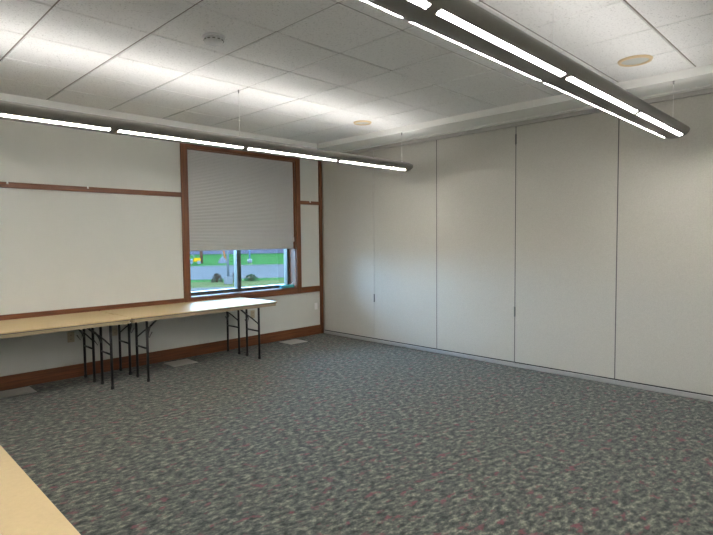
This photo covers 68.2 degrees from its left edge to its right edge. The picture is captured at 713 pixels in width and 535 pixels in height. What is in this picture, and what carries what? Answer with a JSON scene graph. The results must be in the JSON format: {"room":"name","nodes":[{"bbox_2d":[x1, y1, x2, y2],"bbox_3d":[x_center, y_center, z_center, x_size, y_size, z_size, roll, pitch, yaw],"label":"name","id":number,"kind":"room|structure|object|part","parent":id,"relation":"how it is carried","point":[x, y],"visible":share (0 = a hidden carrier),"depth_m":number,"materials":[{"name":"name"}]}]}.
{"room":"meeting room","nodes":[
{"label":"meeting room","id":0,"kind":"room"},
{"bbox_2d":[0,119,324,376],"bbox_3d":[-3.576,-0.280,5.797,0.260,3.100,8.900,2,4,44],"label":"wall","id":1,"kind":"structure","parent":0,"point":[59,250],"depth_m":6.17,"materials":[{"name":"beige paint"}]},
{"bbox_2d":[67,332,74,342],"bbox_3d":[-3.244,0.792,5.988,0.012,0.116,0.072,2,4,44],"label":"wall outlet","id":2,"kind":"object","parent":1,"relation":"attached to","point":[70,335],"visible":1,"depth_m":5.98,"materials":[{"name":"beige plastic"}]},
{"bbox_2d":[0,182,181,196],"bbox_3d":[-4.374,-0.815,4.760,0.022,0.059,5.953,2,4,44],"label":"trim","id":3,"kind":"structure","parent":1,"relation":"attached to","point":[2,184],"depth_m":6.03,"materials":[{"name":"brown wood"}]},
{"bbox_2d":[0,298,184,320],"bbox_3d":[-4.361,0.585,4.835,0.022,0.091,5.953,2,4,44],"label":"trim","id":4,"kind":"structure","parent":1,"relation":"attached to","point":[181,300],"depth_m":6.08,"materials":[{"name":"brown wood"}]},
{"bbox_2d":[112,326,117,335],"bbox_3d":[-2.908,0.761,6.329,0.012,0.116,0.072,2,4,44],"label":"wall outlet","id":5,"kind":"object","parent":1,"relation":"attached to","point":[114,328],"visible":0.88,"depth_m":6.33,"materials":[{"name":"beige plastic"}]},
{"bbox_2d":[0,325,320,390],"bbox_3d":[-3.518,1.202,5.723,0.018,0.146,8.342,2,4,44],"label":"baseboard","id":6,"kind":"structure","parent":1,"relation":"attached to","point":[77,370],"depth_m":6.64,"materials":[{"name":"brown wood"}]},
{"bbox_2d":[180,143,301,301],"bbox_3d":[-1.673,-0.631,7.690,0.280,2.160,1.989,2,4,44],"label":"window","id":7,"kind":"structure","parent":1,"relation":"in","point":[292,257],"depth_m":7.73,"materials":[{"name":"brown wood"}]},
{"bbox_3d":[-2.249,-0.585,6.928,0.031,2.160,0.092,2,4,44],"label":"casing","id":8,"kind":"part","parent":7,"relation":"part of","materials":[{"name":"brown wood"}]},
{"bbox_3d":[-1.740,-0.625,7.761,0.085,1.966,1.790,2,4,44],"label":"frame","id":9,"kind":"part","parent":7,"relation":"part of","materials":[{"name":"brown metal"}]},
{"bbox_2d":[187,149,293,250],"bbox_3d":[-1.624,-0.929,7.629,0.074,1.344,1.777,2,4,44],"label":"cellular shade","id":10,"kind":"object","parent":7,"relation":"attached to","point":[236,202],"visible":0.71,"depth_m":7.55,"materials":[{"name":"fabric"}]},
{"bbox_3d":[-1.640,-1.592,7.600,0.050,0.017,1.774,2,4,44],"label":"head rail","id":11,"kind":"part","parent":10,"relation":"part of","materials":[{"name":"fabric"}]},
{"bbox_3d":[-1.626,-0.269,7.671,0.044,0.022,1.774,2,4,44],"label":"rail","id":12,"kind":"part","parent":10,"relation":"part of","materials":[{"name":"fabric"}]},
{"bbox_3d":[-0.994,-1.053,8.230,0.010,1.150,0.006,-1,3,-15],"label":"pull cord","id":13,"kind":"part","parent":10,"relation":"part of","materials":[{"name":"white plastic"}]},
{"bbox_3d":[-1.592,-1.659,7.549,0.031,0.095,1.810,2,4,44],"label":"casing","id":14,"kind":"part","parent":7,"relation":"part of","materials":[{"name":"brown wood"}]},
{"bbox_3d":[-1.641,0.357,7.725,0.187,0.012,1.810,2,4,44],"label":"sill","id":15,"kind":"part","parent":7,"relation":"part of","materials":[{"name":"brown wood"}]},
{"bbox_3d":[-1.572,0.407,7.661,0.031,0.087,1.810,2,4,44],"label":"casing","id":16,"kind":"part","parent":7,"relation":"part of","materials":[{"name":"brown wood"}]},
{"bbox_2d":[280,283,293,287],"bbox_3d":[-1.088,0.279,8.258,0.065,0.075,0.240,2,4,44],"label":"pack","id":17,"kind":"object","parent":7,"relation":"on","point":[291,285],"visible":1,"depth_m":8.22,"materials":[{"name":"teal paper"}]},
{"bbox_3d":[-0.917,-0.670,8.280,0.031,2.160,0.087,2,4,44],"label":"casing","id":18,"kind":"part","parent":7,"relation":"part of","materials":[{"name":"brown wood"}]},
{"bbox_2d":[250,310,254,317],"bbox_3d":[-1.523,0.687,7.735,0.012,0.116,0.072,2,4,44],"label":"wall outlet","id":19,"kind":"object","parent":1,"relation":"attached to","point":[251,311],"visible":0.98,"depth_m":7.74,"materials":[{"name":"beige plastic"}]},
{"bbox_2d":[300,201,318,204],"bbox_3d":[-0.752,-1.034,8.437,0.022,0.055,0.400,2,4,44],"label":"trim","id":20,"kind":"structure","parent":1,"relation":"attached to","point":[301,202],"depth_m":8.42,"materials":[{"name":"brown wood"}]},
{"bbox_2d":[302,286,319,292],"bbox_3d":[-0.739,0.351,8.511,0.022,0.091,0.400,2,4,44],"label":"trim","id":21,"kind":"structure","parent":1,"relation":"attached to","point":[310,288],"depth_m":8.50,"materials":[{"name":"brown wood"}]},
{"bbox_2d":[318,161,323,332],"bbox_3d":[-0.583,-0.362,8.633,0.030,2.900,0.056,2,4,44],"label":"trim","id":22,"kind":"structure","parent":1,"relation":"attached to","point":[319,162],"depth_m":8.62,"materials":[{"name":"brown wood"}]},
{"bbox_2d":[0,333,712,534],"bbox_3d":[-0.135,1.466,2.517,9.850,0.100,8.900,2,4,44],"label":"floor","id":23,"kind":"structure","parent":0,"point":[326,434],"depth_m":3.92,"materials":[{"name":"carpet"}]},
{"bbox_2d":[0,386,36,398],"bbox_3d":[-3.522,1.287,5.436,0.290,0.008,0.326,2,4,44],"label":"floor plate","id":24,"kind":"object","parent":23,"relation":"on","point":[24,390],"visible":1,"depth_m":5.42,"materials":[{"name":"grey metal"}]},
{"bbox_2d":[0,445,80,534],"bbox_3d":[-0.920,1.118,1.324,1.917,0.737,0.450,2,4,44],"label":"folding table","id":25,"kind":"object","parent":23,"relation":"on","point":[25,509],"visible":1,"depth_m":1.61,"materials":[{"name":"laminate"}]},
{"bbox_2d":[0,311,111,381],"bbox_3d":[-3.538,0.926,5.364,0.450,0.737,1.917,2,4,44],"label":"folding table","id":26,"kind":"object","parent":23,"relation":"on","point":[93,313],"visible":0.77,"depth_m":5.79,"materials":[{"name":"laminate"}]},
{"bbox_3d":[-3.101,0.906,6.007,0.028,0.675,0.028,2,4,44],"label":"leg","id":27,"kind":"part","parent":26,"relation":"part of","materials":[{"name":"black metal"}]},
{"bbox_3d":[-2.901,0.915,5.811,0.028,0.675,0.028,2,4,44],"label":"leg","id":28,"kind":"part","parent":26,"relation":"part of","materials":[{"name":"black metal"}]},
{"bbox_2d":[0,314,130,389],"bbox_3d":[-3.199,0.939,5.064,0.450,0.737,1.917,2,4,44],"label":"folding table","id":29,"kind":"object","parent":23,"relation":"on","point":[18,330],"visible":1,"depth_m":5.31,"materials":[{"name":"laminate"}]},
{"bbox_3d":[-2.763,0.919,5.707,0.028,0.675,0.028,2,4,44],"label":"leg","id":30,"kind":"part","parent":29,"relation":"part of","materials":[{"name":"black metal"}]},
{"bbox_3d":[-2.563,0.927,5.511,0.028,0.675,0.028,2,4,44],"label":"leg","id":31,"kind":"part","parent":29,"relation":"part of","materials":[{"name":"black metal"}]},
{"bbox_2d":[101,297,252,374],"bbox_3d":[-2.194,0.838,6.744,0.450,0.737,1.917,2,4,44],"label":"folding table","id":32,"kind":"object","parent":23,"relation":"on","point":[184,304],"visible":0.67,"depth_m":6.51,"materials":[{"name":"laminate"}]},
{"bbox_3d":[-2.830,0.888,6.298,0.028,0.675,0.028,2,4,44],"label":"leg","id":33,"kind":"part","parent":32,"relation":"part of","materials":[{"name":"black metal"}]},
{"bbox_3d":[-2.630,0.896,6.102,0.028,0.675,0.028,2,4,44],"label":"leg","id":34,"kind":"part","parent":32,"relation":"part of","materials":[{"name":"black metal"}]},
{"bbox_3d":[-1.797,0.821,7.346,0.028,0.675,0.028,2,4,44],"label":"leg","id":35,"kind":"part","parent":32,"relation":"part of","materials":[{"name":"black metal"}]},
{"bbox_3d":[-1.598,0.830,7.150,0.028,0.675,0.028,2,4,44],"label":"leg","id":36,"kind":"part","parent":32,"relation":"part of","materials":[{"name":"black metal"}]},
{"bbox_2d":[164,359,197,366],"bbox_3d":[-2.228,1.207,6.685,0.290,0.008,0.326,2,4,44],"label":"floor plate","id":37,"kind":"object","parent":23,"relation":"on","point":[183,361],"visible":1,"depth_m":6.67,"materials":[{"name":"grey metal"}]},
{"bbox_2d":[117,299,276,381],"bbox_3d":[-1.863,0.852,6.439,0.450,0.737,1.917,2,4,44],"label":"folding table","id":38,"kind":"object","parent":23,"relation":"on","point":[141,316],"visible":0.89,"depth_m":6.17,"materials":[{"name":"laminate"}]},
{"bbox_3d":[-2.498,0.901,5.994,0.028,0.675,0.028,2,4,44],"label":"leg","id":39,"kind":"part","parent":38,"relation":"part of","materials":[{"name":"black metal"}]},
{"bbox_3d":[-2.299,0.909,5.798,0.028,0.675,0.028,2,4,44],"label":"leg","id":40,"kind":"part","parent":38,"relation":"part of","materials":[{"name":"black metal"}]},
{"bbox_3d":[-1.466,0.834,7.042,0.028,0.675,0.028,2,4,44],"label":"leg","id":41,"kind":"part","parent":38,"relation":"part of","materials":[{"name":"black metal"}]},
{"bbox_3d":[-1.266,0.843,6.846,0.028,0.675,0.028,2,4,44],"label":"leg","id":42,"kind":"part","parent":38,"relation":"part of","materials":[{"name":"black metal"}]},
{"bbox_2d":[281,339,307,344],"bbox_3d":[-0.956,1.124,7.991,0.290,0.008,0.326,2,4,44],"label":"floor plate","id":43,"kind":"object","parent":23,"relation":"on","point":[293,341],"visible":1,"depth_m":7.97,"materials":[{"name":"grey metal"}]},
{"bbox_2d":[322,93,712,401],"bbox_3d":[2.808,-0.195,5.401,9.333,2.848,0.100,2,4,44],"label":"wall","id":44,"kind":"structure","parent":23,"relation":"on","point":[581,246],"depth_m":6.00,"materials":[{"name":"paint"}]},
{"bbox_3d":[-0.112,-0.351,8.278,1.121,2.790,0.086,2,4,44],"label":"partition panel","id":45,"kind":"part","parent":44,"relation":"part of","materials":[{"name":"beige fabric"}]},
{"bbox_3d":[0.697,-0.316,7.483,1.130,2.790,0.086,2,4,44],"label":"partition panel","id":46,"kind":"part","parent":44,"relation":"part of","materials":[{"name":"beige fabric"}]},
{"bbox_3d":[1.509,-0.281,6.685,1.130,2.790,0.086,2,4,44],"label":"partition panel","id":47,"kind":"part","parent":44,"relation":"part of","materials":[{"name":"beige fabric"}]},
{"bbox_2d":[337,84,712,153],"bbox_3d":[2.756,-1.642,5.287,9.400,0.048,0.225,2,4,44],"label":"track","id":48,"kind":"object","parent":44,"relation":"attached to","point":[707,89],"depth_m":6.04,"materials":[{"name":"metal"}]},
{"bbox_3d":[2.321,-0.245,5.887,1.130,2.790,0.086,2,4,44],"label":"partition panel","id":49,"kind":"part","parent":44,"relation":"part of","materials":[{"name":"beige fabric"}]},
{"bbox_3d":[3.133,-0.210,5.089,1.130,2.790,0.086,2,4,44],"label":"partition panel","id":50,"kind":"part","parent":44,"relation":"part of","materials":[{"name":"beige fabric"}]},
{"bbox_2d":[0,0,712,143],"bbox_3d":[-0.168,-1.617,2.355,9.860,0.126,8.900,2,4,44],"label":"ceiling","id":51,"kind":"structure","parent":0,"point":[301,70],"depth_m":4.11,"materials":[{"name":"tile"}]},
{"bbox_2d":[0,93,316,148],"bbox_3d":[-3.305,-1.657,5.471,0.498,0.079,8.540,2,4,44],"label":"soffit","id":52,"kind":"structure","parent":51,"relation":"attached to","point":[3,96],"depth_m":5.98,"materials":[{"name":"paint"}]},
{"bbox_2d":[0,90,412,171],"bbox_3d":[-1.972,-1.347,4.149,0.240,0.565,7.550,2,4,44],"label":"pendant light","id":53,"kind":"object","parent":51,"relation":"hanging from","point":[12,111],"visible":1,"depth_m":4.47,"materials":[{"name":"paint"}]},
{"bbox_2d":[0,113,109,130],"bbox_3d":[-2.326,-1.050,3.705,0.030,0.014,1.145,2,4,44],"label":"diffuser","id":54,"kind":"object","parent":53,"relation":"attached to","point":[17,116],"depth_m":3.84,"materials":[{"name":"white plastic"}]},
{"bbox_2d":[118,130,242,148],"bbox_3d":[-1.478,-1.105,4.566,0.030,0.014,1.145,2,4,44],"label":"diffuser","id":55,"kind":"object","parent":53,"relation":"attached to","point":[144,133],"depth_m":4.54,"materials":[{"name":"white plastic"}]},
{"bbox_2d":[248,148,335,160],"bbox_3d":[-0.630,-1.159,5.428,0.030,0.014,1.145,2,4,44],"label":"diffuser","id":56,"kind":"object","parent":53,"relation":"attached to","point":[286,152],"depth_m":5.41,"materials":[{"name":"white plastic"}]},
{"bbox_2d":[340,160,405,170],"bbox_3d":[0.219,-1.214,6.289,0.030,0.014,1.145,2,4,44],"label":"diffuser","id":57,"kind":"object","parent":53,"relation":"attached to","point":[366,163],"depth_m":6.28,"materials":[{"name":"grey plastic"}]},
{"bbox_2d":[202,32,224,45],"bbox_3d":[-1.002,-1.592,3.698,0.156,0.055,0.156,2,4,44],"label":"smoke detector","id":58,"kind":"object","parent":51,"relation":"attached to","point":[210,38],"visible":1,"depth_m":3.65,"materials":[{"name":"plastic"}]},
{"bbox_3d":[-1.002,-1.612,3.697,0.156,0.014,0.156,2,4,44],"label":"plate","id":59,"kind":"part","parent":58,"relation":"part of","materials":[{"name":"plastic"}]},
{"bbox_2d":[353,120,371,124],"bbox_3d":[0.074,-1.770,6.456,0.223,0.016,0.223,2,4,44],"label":"ceiling speaker","id":60,"kind":"object","parent":51,"relation":"attached to","point":[360,122],"visible":1,"depth_m":6.44},
{"bbox_2d":[317,64,712,151],"bbox_3d":[2.811,-1.690,4.985,8.902,0.079,0.653,2,4,44],"label":"soffit","id":61,"kind":"structure","parent":51,"relation":"attached to","point":[701,75],"depth_m":5.71,"materials":[{"name":"paint"}]},
{"bbox_2d":[362,0,689,138],"bbox_3d":[0.224,-1.258,2.027,0.240,0.565,7.550,2,4,44],"label":"pendant light","id":62,"kind":"object","parent":51,"relation":"hanging from","point":[464,23],"visible":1,"depth_m":2.55,"materials":[{"name":"paint"}]},
{"bbox_2d":[362,0,403,17],"bbox_3d":[-0.227,-0.965,1.677,0.030,0.014,1.145,2,4,44],"label":"diffuser","id":63,"kind":"object","parent":62,"relation":"attached to","point":[370,2],"depth_m":1.99,"materials":[{"name":"white plastic"}]},
{"bbox_2d":[407,0,430,8],"bbox_3d":[-0.131,-0.961,1.583,0.030,0.014,1.145,2,4,44],"label":"diffuser","id":64,"kind":"object","parent":62,"relation":"attached to","point":[417,4],"depth_m":1.97,"materials":[{"name":"white plastic"}]},
{"bbox_2d":[408,21,540,80],"bbox_3d":[0.622,-1.020,2.539,0.030,0.014,1.145,2,4,44],"label":"diffuser","id":65,"kind":"object","parent":62,"relation":"attached to","point":[413,22],"depth_m":2.43,"materials":[{"name":"white plastic"}]},
{"bbox_2d":[435,9,565,76],"bbox_3d":[0.718,-1.016,2.444,0.030,0.014,1.145,2,4,44],"label":"diffuser","id":66,"kind":"object","parent":62,"relation":"attached to","point":[454,18],"depth_m":2.35,"materials":[{"name":"white plastic"}]},
{"bbox_2d":[542,82,616,115],"bbox_3d":[1.470,-1.074,3.400,0.030,0.014,1.145,2,4,44],"label":"diffuser","id":67,"kind":"object","parent":62,"relation":"attached to","point":[556,87],"depth_m":3.31,"materials":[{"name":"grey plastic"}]},
{"bbox_2d":[566,76,637,112],"bbox_3d":[1.566,-1.070,3.305,0.030,0.014,1.145,2,4,44],"label":"diffuser","id":68,"kind":"object","parent":62,"relation":"attached to","point":[581,83],"depth_m":3.24,"materials":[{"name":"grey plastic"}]},
{"bbox_2d":[617,116,664,137],"bbox_3d":[2.318,-1.129,4.261,0.030,0.014,1.145,2,4,44],"label":"diffuser","id":69,"kind":"object","parent":62,"relation":"attached to","point":[623,118],"depth_m":4.18,"materials":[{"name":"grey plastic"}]},
{"bbox_2d":[637,112,681,135],"bbox_3d":[2.414,-1.125,4.166,0.030,0.014,1.145,2,4,44],"label":"diffuser","id":70,"kind":"object","parent":62,"relation":"attached to","point":[650,118],"depth_m":4.12,"materials":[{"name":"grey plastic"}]},
{"bbox_2d":[618,55,652,66],"bbox_3d":[2.260,-1.674,4.273,0.256,0.016,0.256,2,4,44],"label":"ceiling speaker","id":71,"kind":"object","parent":51,"relation":"attached to","point":[636,60],"visible":1,"depth_m":4.27},
{"bbox_2d":[621,58,648,64],"bbox_3d":[2.259,-1.679,4.273,0.212,0.006,0.212,2,4,44],"label":"grille","id":72,"kind":"object","parent":71,"relation":"attached to","point":[625,61],"depth_m":4.29,"materials":[{"name":"beige plastic"}]},
{"label":"outside","id":73,"kind":"structure","parent":0,"visible":0},
{"bbox_2d":[191,280,283,291],"bbox_3d":[-11.521,1.384,32.714,113.132,0.050,10.639,-1,3,-15],"label":"grass verge","id":74,"kind":"structure","parent":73,"point":[258,282],"depth_m":36.36,"materials":[{"name":"green plant"}]},
{"bbox_2d":[211,273,222,281],"bbox_3d":[-10.035,0.753,37.964,0.884,0.734,0.851,0,3,2],"label":"shrub","id":75,"kind":"object","parent":74,"relation":"on","point":[218,275],"visible":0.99,"depth_m":37.89,"materials":[{"name":"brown plant"}]},
{"bbox_2d":[224,250,232,283],"bbox_3d":[-8.729,-2.170,36.367,0.440,6.600,0.870,2,4,44],"label":"lamp post","id":76,"kind":"object","parent":74,"relation":"on","point":[228,279],"visible":0.54,"depth_m":36.24,"materials":[{"name":"metal"}]},
{"bbox_2d":[243,274,258,280],"bbox_3d":[-7.753,0.746,38.843,1.047,0.645,1.020,2,4,44],"label":"shrub","id":77,"kind":"object","parent":74,"relation":"on","point":[251,277],"visible":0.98,"depth_m":38.73,"materials":[{"name":"green plant"}]},
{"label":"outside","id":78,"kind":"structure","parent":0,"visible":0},
{"bbox_2d":[190,265,283,279],"bbox_3d":[-3.967,-0.249,61.444,78.135,0.050,142.324,2,4,44],"label":"road","id":79,"kind":"structure","parent":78,"point":[260,271],"depth_m":50.28,"materials":[{"name":"grey asphalt"}]},
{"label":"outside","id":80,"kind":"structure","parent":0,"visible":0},
{"bbox_2d":[191,286,252,290],"bbox_3d":[-16.320,1.513,30.633,106.065,0.050,1.890,-1,3,-15],"label":"sidewalk","id":81,"kind":"structure","parent":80,"point":[209,288],"depth_m":32.72,"materials":[{"name":"concrete"}]},
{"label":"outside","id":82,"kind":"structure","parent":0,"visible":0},
{"bbox_2d":[190,253,283,281],"bbox_3d":[-68.683,-2.139,110.784,239.700,0.280,350.000,2,4,44],"label":"lawn","id":83,"kind":"structure","parent":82,"point":[209,260],"depth_m":79.75,"materials":[{"name":"green plant"}]},
{"bbox_2d":[190,255,200,264],"bbox_3d":[-20.772,-0.977,67.385,1.638,1.140,1.170,-1,3,-17],"label":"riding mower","id":84,"kind":"object","parent":83,"relation":"on","point":[198,260],"visible":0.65,"depth_m":67.04,"materials":[{"name":"yellow paint"}]},
{"bbox_2d":[200,251,202,262],"bbox_3d":[-20.700,-4.053,70.067,0.400,7.000,2.000,2,4,44],"label":"utility pole","id":85,"kind":"object","parent":83,"relation":"on","point":[201,252],"visible":0.1,"depth_m":70.04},
{"bbox_2d":[218,250,226,262],"bbox_3d":[-17.803,-1.669,69.923,0.900,2.200,0.900,2,4,44],"label":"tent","id":86,"kind":"object","parent":83,"relation":"on","point":[222,259],"visible":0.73,"depth_m":69.80,"materials":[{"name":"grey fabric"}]},
{"bbox_2d":[190,264,283,266],"bbox_3d":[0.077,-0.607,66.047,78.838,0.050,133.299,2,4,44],"label":"curb","id":87,"kind":"object","parent":83,"relation":"on","point":[260,264],"depth_m":61.77,"materials":[{"name":"concrete"}]},
{"bbox_2d":[190,249,283,254],"bbox_3d":[-35.672,-6.895,120.791,55.000,7.500,13.000,-1,3,-14],"label":"building","id":88,"kind":"structure","parent":83,"relation":"on","point":[258,251],"depth_m":117.56,"materials":[{"name":"brick"}]}
]}

